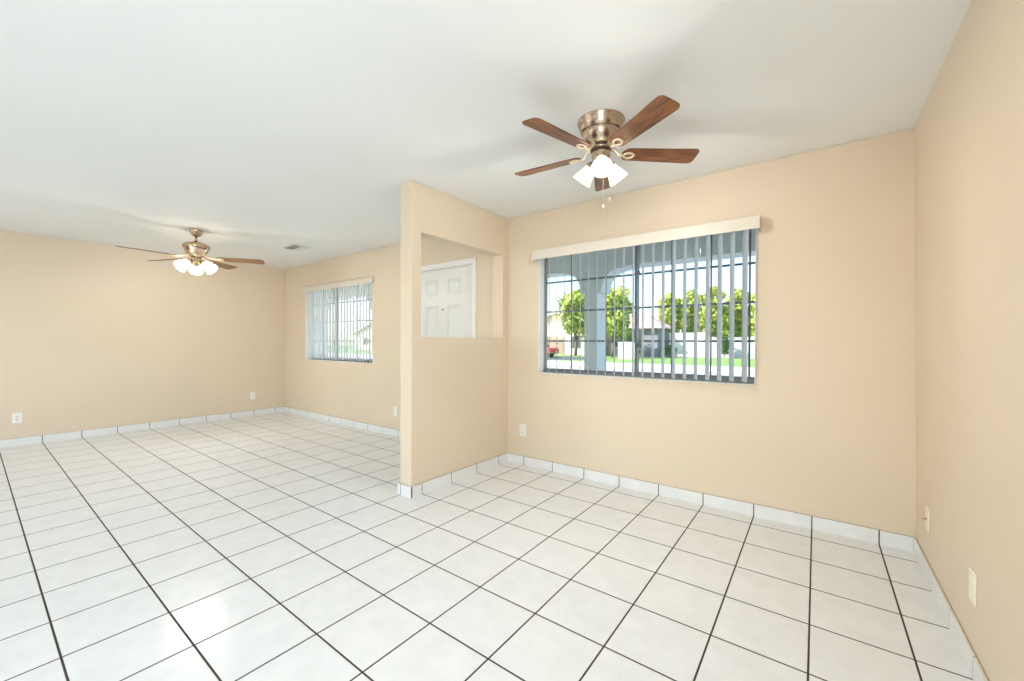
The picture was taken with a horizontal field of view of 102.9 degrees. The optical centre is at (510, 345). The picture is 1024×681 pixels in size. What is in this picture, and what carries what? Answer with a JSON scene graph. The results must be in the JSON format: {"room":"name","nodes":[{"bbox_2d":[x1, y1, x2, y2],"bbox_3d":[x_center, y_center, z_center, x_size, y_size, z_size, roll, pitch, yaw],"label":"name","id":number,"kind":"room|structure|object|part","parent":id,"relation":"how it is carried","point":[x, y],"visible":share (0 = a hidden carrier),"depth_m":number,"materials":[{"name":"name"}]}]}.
{"room":"empty living room","nodes":[
{"label":"empty living room","id":0,"kind":"room"},
{"bbox_2d":[0,230,283,439],"bbox_3d":[-5.675,-0.080,4.752,0.160,2.440,6.075,1,1,37],"label":"wall","id":1,"kind":"structure","parent":0,"point":[93,335],"depth_m":5.39,"materials":[{"name":"beige paint"}]},
{"bbox_2d":[12,413,21,423],"bbox_3d":[-5.642,0.827,4.667,0.009,0.116,0.072,1,1,37],"label":"wall outlet","id":2,"kind":"object","parent":1,"relation":"attached to","point":[16,417],"visible":1,"depth_m":4.66,"materials":[{"name":"white plastic"}]},
{"bbox_2d":[0,406,283,447],"bbox_3d":[-5.614,1.099,4.705,0.013,0.084,5.742,1,1,37],"label":"baseboard","id":3,"kind":"structure","parent":1,"relation":"attached to","point":[116,429],"depth_m":5.41,"materials":[{"name":"white tile"}]},
{"bbox_2d":[250,392,254,398],"bbox_3d":[-4.178,0.808,6.619,0.009,0.116,0.072,1,1,37],"label":"wall outlet","id":4,"kind":"object","parent":1,"relation":"attached to","point":[252,394],"visible":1,"depth_m":6.61,"materials":[{"name":"white plastic"}]},
{"bbox_2d":[400,180,507,485],"bbox_3d":[-0.449,-0.054,3.665,0.137,2.440,1.223,1,1,37],"label":"wall partition","id":5,"kind":"structure","parent":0,"point":[453,391],"depth_m":3.44,"materials":[{"name":"beige paint"}]},
{"bbox_2d":[397,453,507,497],"bbox_3d":[-0.460,1.124,3.665,0.163,0.084,1.223,1,1,37],"label":"baseboard","id":6,"kind":"structure","parent":5,"relation":"attached to","point":[402,489],"depth_m":3.44,"materials":[{"name":"white tile"}]},
{"bbox_2d":[0,0,971,268],"bbox_3d":[-2.902,-1.389,1.577,8.666,0.250,7.815,1,1,37],"label":"ceiling","id":7,"kind":"structure","parent":0,"point":[260,127],"depth_m":2.08,"materials":[{"name":"paint"}]},
{"bbox_2d":[115,228,264,281],"bbox_3d":[-3.524,-0.999,4.520,1.277,0.585,1.244,1,1,37],"label":"ceiling fan","id":8,"kind":"object","parent":7,"relation":"hanging from","point":[196,250],"visible":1,"depth_m":4.53,"materials":[{"name":"brown wood"}]},
{"bbox_3d":[-3.739,-0.979,4.203,0.135,0.006,0.475,15,8,32],"label":"blade","id":9,"kind":"part","parent":8,"relation":"part of","materials":[{"name":"brown wood"}]},
{"bbox_3d":[-3.918,-0.984,4.666,0.475,0.006,0.135,0,12,15],"label":"blade","id":10,"kind":"part","parent":8,"relation":"part of","materials":[{"name":"brown wood"}]},
{"bbox_3d":[-3.557,-0.890,4.445,0.132,0.132,0.115,0,43,22],"label":"lamp shade","id":11,"kind":"part","parent":8,"relation":"part of","materials":[{"name":"white glass"}]},
{"bbox_3d":[-3.585,-0.892,4.655,0.132,0.132,0.115,0,-41,-38],"label":"lamp shade","id":12,"kind":"part","parent":8,"relation":"part of","materials":[{"name":"white glass"}]},
{"bbox_3d":[-3.243,-0.978,4.230,0.135,0.006,0.475,15,-9,-38],"label":"blade","id":13,"kind":"part","parent":8,"relation":"part of","materials":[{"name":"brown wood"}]},
{"bbox_3d":[-3.389,-0.891,4.575,0.115,0.132,0.132,42,-5,-6],"label":"lamp shade","id":14,"kind":"part","parent":8,"relation":"part of","materials":[{"name":"white glass"}]},
{"bbox_3d":[-3.533,-0.985,4.979,0.135,0.006,0.475,-12,1,-3],"label":"blade","id":15,"kind":"part","parent":8,"relation":"part of","materials":[{"name":"brown wood"}]},
{"bbox_3d":[-3.116,-0.981,4.710,0.475,0.006,0.135,0,-11,-21],"label":"blade","id":16,"kind":"part","parent":8,"relation":"part of","materials":[{"name":"brown wood"}]},
{"bbox_2d":[281,244,312,250],"bbox_3d":[-2.818,-1.288,5.380,0.340,0.017,0.250,1,1,37],"label":"ceiling vent","id":17,"kind":"object","parent":7,"relation":"in","point":[295,247],"visible":1,"depth_m":5.36,"materials":[{"name":"silver metal"}]},
{"bbox_2d":[515,95,698,208],"bbox_3d":[0.478,-1.010,2.311,1.037,0.500,1.065,1,1,37],"label":"ceiling fan","id":18,"kind":"object","parent":7,"relation":"hanging from","point":[601,130],"visible":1,"depth_m":2.22,"materials":[{"name":"brown wood"}]},
{"bbox_3d":[0.229,-1.084,2.480,0.432,0.006,0.124,1,13,33],"label":"blade","id":19,"kind":"part","parent":18,"relation":"part of","materials":[{"name":"brown wood"}]},
{"bbox_3d":[0.250,-1.080,2.087,0.432,0.006,0.124,0,13,-39],"label":"blade","id":20,"kind":"part","parent":18,"relation":"part of","materials":[{"name":"brown wood"}]},
{"bbox_3d":[0.439,-0.988,2.357,0.114,0.098,0.114,0,43,-51],"label":"lamp shade","id":21,"kind":"part","parent":18,"relation":"part of","materials":[{"name":"white glass"}]},
{"bbox_3d":[0.494,-0.986,2.209,0.114,0.098,0.114,0,-42,9],"label":"lamp shade","id":22,"kind":"part","parent":18,"relation":"part of","materials":[{"name":"white glass"}]},
{"bbox_3d":[0.496,-1.000,2.222,0.044,0.050,0.044,0,-42,9],"label":"bulb","id":23,"kind":"part","parent":18,"relation":"part of","materials":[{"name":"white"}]},
{"bbox_3d":[0.595,-1.084,2.621,0.124,0.006,0.432,-12,-3,15],"label":"blade","id":24,"kind":"part","parent":18,"relation":"part of","materials":[{"name":"brown wood"}]},
{"bbox_3d":[0.594,-0.987,2.331,0.114,0.098,0.114,-44,15,-15],"label":"lamp shade","id":25,"kind":"part","parent":18,"relation":"part of","materials":[{"name":"white glass"}]},
{"bbox_3d":[0.630,-1.078,1.987,0.124,0.006,0.432,13,-4,-21],"label":"blade","id":26,"kind":"part","parent":18,"relation":"part of","materials":[{"name":"brown wood"}]},
{"bbox_3d":[0.843,-1.081,2.317,0.432,0.006,0.124,0,-12,-3],"label":"blade","id":27,"kind":"part","parent":18,"relation":"part of","materials":[{"name":"brown wood"}]},
{"bbox_2d":[0,411,972,680],"bbox_3d":[-2.521,1.246,2.369,8.166,0.150,6.115,1,1,37],"label":"floor","id":28,"kind":"structure","parent":0,"point":[277,546],"depth_m":2.07,"materials":[{"name":"white tile"}]},
{"bbox_2d":[284,128,915,542],"bbox_3d":[-0.691,-0.064,4.710,7.866,2.440,0.160,1,1,37],"label":"wall","id":29,"kind":"structure","parent":0,"point":[826,426],"depth_m":2.79,"materials":[{"name":"beige paint"}]},
{"bbox_2d":[306,288,372,363],"bbox_3d":[-2.525,-0.349,6.074,1.849,1.174,0.136,1,1,37],"label":"window","id":30,"kind":"structure","parent":29,"relation":"in","point":[307,358],"depth_m":6.22,"materials":[{"name":"silver metal"}]},
{"bbox_3d":[-2.929,-0.363,6.440,0.735,1.128,0.025,1,1,37],"label":"fixed sash","id":31,"kind":"part","parent":30,"relation":"part of","materials":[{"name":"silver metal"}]},
{"bbox_2d":[301,277,373,360],"bbox_3d":[-2.580,-0.359,6.054,1.922,1.136,0.100,1,1,37],"label":"vertical blind","id":32,"kind":"object","parent":30,"relation":"attached to","point":[368,280],"visible":0.97,"depth_m":6.05,"materials":[{"name":"beige plastic"}]},
{"bbox_3d":[-2.502,-0.351,6.104,1.849,1.170,0.060,1,1,37],"label":"frame","id":33,"kind":"part","parent":30,"relation":"part of","materials":[{"name":"silver metal"}]},
{"bbox_3d":[-2.225,-0.356,5.880,1.109,1.128,0.024,1,1,37],"label":"sliding sash","id":34,"kind":"part","parent":30,"relation":"part of","materials":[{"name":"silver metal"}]},
{"bbox_2d":[315,290,371,357],"bbox_3d":[-2.461,-0.372,6.167,1.969,1.170,0.049,1,1,37],"label":"guard","id":35,"kind":"object","parent":29,"relation":"attached to","point":[323,290],"visible":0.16,"depth_m":6.25,"materials":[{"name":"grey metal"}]},
{"bbox_2d":[393,406,396,415],"bbox_3d":[-1.469,0.832,5.194,0.072,0.116,0.009,1,1,37],"label":"wall outlet","id":36,"kind":"object","parent":29,"relation":"attached to","point":[394,407],"visible":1,"depth_m":5.19,"materials":[{"name":"white plastic"}]},
{"bbox_2d":[421,265,471,337],"bbox_3d":[-0.774,0.131,4.720,0.962,2.038,0.120,1,1,37],"label":"door","id":37,"kind":"structure","parent":29,"relation":"in","point":[446,294],"depth_m":4.70,"materials":[{"name":"white paint"}]},
{"bbox_2d":[421,257,476,337],"bbox_3d":[-0.756,0.105,4.752,1.085,2.102,0.174,1,1,37],"label":"trim","id":38,"kind":"structure","parent":29,"relation":"attached to","point":[471,261],"depth_m":4.39,"materials":[{"name":"white paint"}]},
{"bbox_2d":[520,424,525,436],"bbox_3d":[0.121,0.830,4.002,0.072,0.116,0.009,1,1,37],"label":"wall outlet","id":39,"kind":"object","parent":29,"relation":"attached to","point":[522,426],"visible":1,"depth_m":4.00,"materials":[{"name":"white plastic"}]},
{"bbox_2d":[284,406,912,551],"bbox_3d":[-0.786,1.114,4.681,7.766,0.084,0.013,1,1,37],"label":"baseboard","id":40,"kind":"structure","parent":29,"relation":"attached to","point":[891,539],"depth_m":2.99,"materials":[{"name":"white tile"}]},
{"bbox_2d":[538,228,756,384],"bbox_3d":[1.029,-0.315,3.409,1.835,1.174,0.136,1,1,37],"label":"window","id":41,"kind":"structure","parent":29,"relation":"in","point":[637,375],"depth_m":3.42,"materials":[{"name":"silver metal"}]},
{"bbox_3d":[0.709,-0.328,3.713,0.930,1.128,0.025,1,1,37],"label":"fixed sash","id":42,"kind":"part","parent":41,"relation":"part of","materials":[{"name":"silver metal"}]},
{"bbox_2d":[532,215,761,381],"bbox_3d":[0.957,-0.318,3.311,1.832,1.123,0.100,1,1,37],"label":"vertical blind","id":43,"kind":"object","parent":41,"relation":"attached to","point":[751,222],"visible":1,"depth_m":3.06,"materials":[{"name":"beige plastic"}]},
{"bbox_3d":[1.052,-0.317,3.440,1.835,1.170,0.060,1,1,37],"label":"frame","id":44,"kind":"part","parent":41,"relation":"part of","materials":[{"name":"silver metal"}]},
{"bbox_3d":[1.407,-0.321,3.156,0.900,1.128,0.024,1,1,37],"label":"sliding sash","id":45,"kind":"part","parent":41,"relation":"part of","materials":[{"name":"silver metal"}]},
{"bbox_2d":[547,229,754,376],"bbox_3d":[1.093,-0.338,3.502,1.955,1.170,0.049,1,1,37],"label":"guard","id":46,"kind":"object","parent":29,"relation":"attached to","point":[749,262],"visible":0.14,"depth_m":3.35,"materials":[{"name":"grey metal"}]},
{"bbox_2d":[914,0,1023,680],"bbox_3d":[0.676,-0.019,-0.011,0.214,2.440,6.075,1,1,37],"label":"wall","id":47,"kind":"structure","parent":0,"point":[969,128],"depth_m":1.46,"materials":[{"name":"beige paint"}]},
{"bbox_2d":[922,506,929,532],"bbox_3d":[2.128,0.887,2.093,0.022,0.116,0.072,1,1,37],"label":"cable plate","id":48,"kind":"object","parent":47,"relation":"attached to","point":[927,511],"visible":1,"depth_m":2.08,"materials":[{"name":"beige plastic"}]},
{"bbox_3d":[2.134,0.888,2.088,0.006,0.116,0.072,1,1,37],"label":"plate","id":49,"kind":"part","parent":48,"relation":"part of","materials":[{"name":"beige plastic"}]},
{"bbox_2d":[913,538,989,680],"bbox_3d":[0.600,1.158,0.045,0.013,0.084,5.742,1,1,37],"label":"baseboard","id":50,"kind":"structure","parent":47,"relation":"attached to","point":[976,670],"depth_m":1.69,"materials":[{"name":"white tile"}]},
{"bbox_2d":[968,566,976,606],"bbox_3d":[1.683,0.876,1.487,0.008,0.116,0.072,1,1,37],"label":"wall plate","id":51,"kind":"object","parent":47,"relation":"attached to","point":[972,595],"visible":1,"depth_m":1.48,"materials":[{"name":"beige plastic"}]},
{"label":"outside","id":52,"kind":"structure","parent":0,"visible":0},
{"bbox_2d":[328,345,753,366],"bbox_3d":[10.156,0.794,79.721,200.000,0.110,86.500,1,1,37],"label":"lawn","id":53,"kind":"structure","parent":52,"point":[647,360],"depth_m":31.81,"materials":[{"name":"green plant"}]},
{"bbox_2d":[352,323,371,349],"bbox_3d":[-20.486,-1.782,75.496,14.000,4.940,11.000,1,1,37],"label":"house","id":54,"kind":"structure","parent":53,"relation":"on","point":[371,323],"depth_m":73.50,"materials":[{"name":"beige paint"}]},
{"bbox_2d":[557,288,583,355],"bbox_3d":[6.878,-2.457,42.388,4.429,7.028,4.315,1,1,37],"label":"round tree","id":55,"kind":"object","parent":53,"relation":"on","point":[576,293],"visible":0.66,"depth_m":41.58,"materials":[{"name":"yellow plant"}]},
{"bbox_2d":[548,313,609,354],"bbox_3d":[8.776,-1.461,51.681,11.600,4.890,12.000,1,1,37],"label":"house","id":56,"kind":"structure","parent":53,"relation":"on","point":[560,332],"depth_m":46.90,"materials":[{"name":"beige paint"}]},
{"bbox_3d":[7.275,-0.396,45.858,1.200,1.350,0.020,1,1,37],"label":"pane","id":57,"kind":"part","parent":56,"relation":"part of","materials":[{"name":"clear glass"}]},
{"bbox_2d":[607,285,634,357],"bbox_3d":[9.548,-2.216,37.915,4.133,6.641,3.991,0,0,-3],"label":"round tree","id":58,"kind":"object","parent":53,"relation":"on","point":[618,293],"visible":0.56,"depth_m":36.94,"materials":[{"name":"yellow plant"}]},
{"bbox_2d":[618,342,631,358],"bbox_3d":[9.973,0.390,34.546,1.780,1.490,0.280,1,1,37],"label":"wall","id":59,"kind":"structure","parent":53,"relation":"on","point":[627,345],"depth_m":34.59,"materials":[{"name":"white paint"}]},
{"bbox_2d":[626,334,641,354],"bbox_3d":[12.093,-0.085,40.067,1.736,2.388,1.889,0,0,-2],"label":"shrub","id":60,"kind":"object","parent":53,"relation":"on","point":[630,338],"visible":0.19,"depth_m":39.75,"materials":[{"name":"green plant"}]},
{"bbox_2d":[610,313,670,356],"bbox_3d":[13.627,-1.176,42.984,5.900,4.500,4.900,1,1,37],"label":"house","id":61,"kind":"structure","parent":53,"relation":"on","point":[647,318],"depth_m":40.68,"materials":[{"name":"grey paint"}]},
{"bbox_2d":[657,292,682,344],"bbox_3d":[17.568,-2.417,45.107,2.874,6.971,2.862,1,1,37],"label":"tree","id":62,"kind":"object","parent":53,"relation":"on","point":[679,312],"visible":0.45,"depth_m":44.45,"materials":[{"name":"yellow plant"}]},
{"bbox_2d":[664,345,676,356],"bbox_3d":[15.179,0.462,39.038,1.458,1.361,1.445,1,1,37],"label":"shrub","id":63,"kind":"object","parent":53,"relation":"on","point":[667,349],"visible":0.6,"depth_m":38.73,"materials":[{"name":"green plant"}]},
{"bbox_2d":[669,333,704,356],"bbox_3d":[17.194,-0.072,39.753,3.280,2.370,0.280,1,1,37],"label":"wall","id":64,"kind":"structure","parent":53,"relation":"on","point":[678,336],"depth_m":39.52,"materials":[{"name":"white paint"}]},
{"bbox_2d":[679,289,702,332],"bbox_3d":[20.823,-2.761,46.957,3.132,7.647,3.175,1,1,37],"label":"tree","id":65,"kind":"object","parent":53,"relation":"on","point":[690,295],"visible":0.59,"depth_m":46.12,"materials":[{"name":"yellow plant"}]},
{"bbox_2d":[699,285,728,336],"bbox_3d":[21.232,-2.590,42.386,3.055,7.387,2.953,1,1,37],"label":"tree","id":66,"kind":"object","parent":53,"relation":"on","point":[725,309],"visible":0.49,"depth_m":41.91,"materials":[{"name":"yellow plant"}]},
{"bbox_2d":[716,334,728,358],"bbox_3d":[18.971,0.024,36.271,1.232,2.274,1.284,0,0,-5],"label":"shrub","id":67,"kind":"object","parent":53,"relation":"on","point":[725,345],"visible":0.54,"depth_m":36.05,"materials":[{"name":"green plant"}]},
{"bbox_2d":[709,337,754,358],"bbox_3d":[20.593,0.190,36.706,4.980,1.920,0.280,1,1,37],"label":"wall","id":68,"kind":"structure","parent":53,"relation":"on","point":[737,345],"depth_m":36.71,"materials":[{"name":"white paint"}]},
{"bbox_2d":[725,288,753,336],"bbox_3d":[24.576,-2.544,44.039,3.068,7.286,3.127,1,1,37],"label":"tree","id":69,"kind":"object","parent":53,"relation":"on","point":[738,293],"visible":0.45,"depth_m":43.32,"materials":[{"name":"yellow plant"}]},
{"bbox_2d":[747,293,754,335],"bbox_3d":[24.737,-2.492,39.801,3.115,7.256,2.903,1,1,37],"label":"tree","id":70,"kind":"object","parent":53,"relation":"on","point":[752,332],"visible":0.12,"depth_m":40.17,"materials":[{"name":"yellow plant"}]},
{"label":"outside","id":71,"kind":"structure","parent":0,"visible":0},
{"bbox_2d":[328,353,753,372],"bbox_3d":[-16.990,1.013,43.519,200.000,0.120,4.000,1,1,37],"label":"sidewalk","id":72,"kind":"structure","parent":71,"point":[574,363],"depth_m":23.80,"materials":[{"name":"concrete"}]},
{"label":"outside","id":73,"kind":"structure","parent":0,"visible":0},
{"bbox_2d":[328,355,753,376],"bbox_3d":[-21.190,1.098,37.919,200.000,0.100,10.000,1,1,37],"label":"street","id":74,"kind":"structure","parent":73,"point":[551,366],"depth_m":21.09,"materials":[{"name":"grey asphalt"}]},
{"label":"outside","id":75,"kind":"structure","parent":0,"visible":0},
{"bbox_2d":[547,356,583,359],"bbox_3d":[3.100,1.105,36.892,9.100,0.075,8.500,1,1,37],"label":"driveway","id":76,"kind":"structure","parent":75,"point":[553,357],"depth_m":34.90,"materials":[{"name":"concrete"}]},
{"bbox_2d":[547,345,558,356],"bbox_3d":[2.172,0.321,37.895,4.460,1.460,1.874,1,1,37],"label":"car","id":77,"kind":"object","parent":76,"relation":"on","point":[552,349],"visible":0.17,"depth_m":36.65,"materials":[{"name":"red paint"}]},
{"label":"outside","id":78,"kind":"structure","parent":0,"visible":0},
{"bbox_3d":[0.073,1.310,5.768,14.400,0.080,2.435,1,1,37],"label":"porch slab","id":79,"kind":"object","parent":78,"visible":0},
{"bbox_2d":[315,229,755,370],"bbox_3d":[-0.018,-0.101,5.840,14.655,2.740,2.455,1,1,37],"label":"porch","id":80,"kind":"object","parent":79,"relation":"on","point":[556,263],"visible":0.12,"depth_m":5.75,"materials":[{"name":"paint"}]},
{"bbox_3d":[-4.947,0.035,10.559,0.200,2.355,0.320,1,1,37],"label":"post","id":81,"kind":"part","parent":80,"relation":"part of","materials":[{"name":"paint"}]},
{"bbox_3d":[1.229,0.094,5.928,0.200,2.355,0.320,1,1,37],"label":"post","id":82,"kind":"part","parent":80,"relation":"part of","materials":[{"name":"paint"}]}
]}

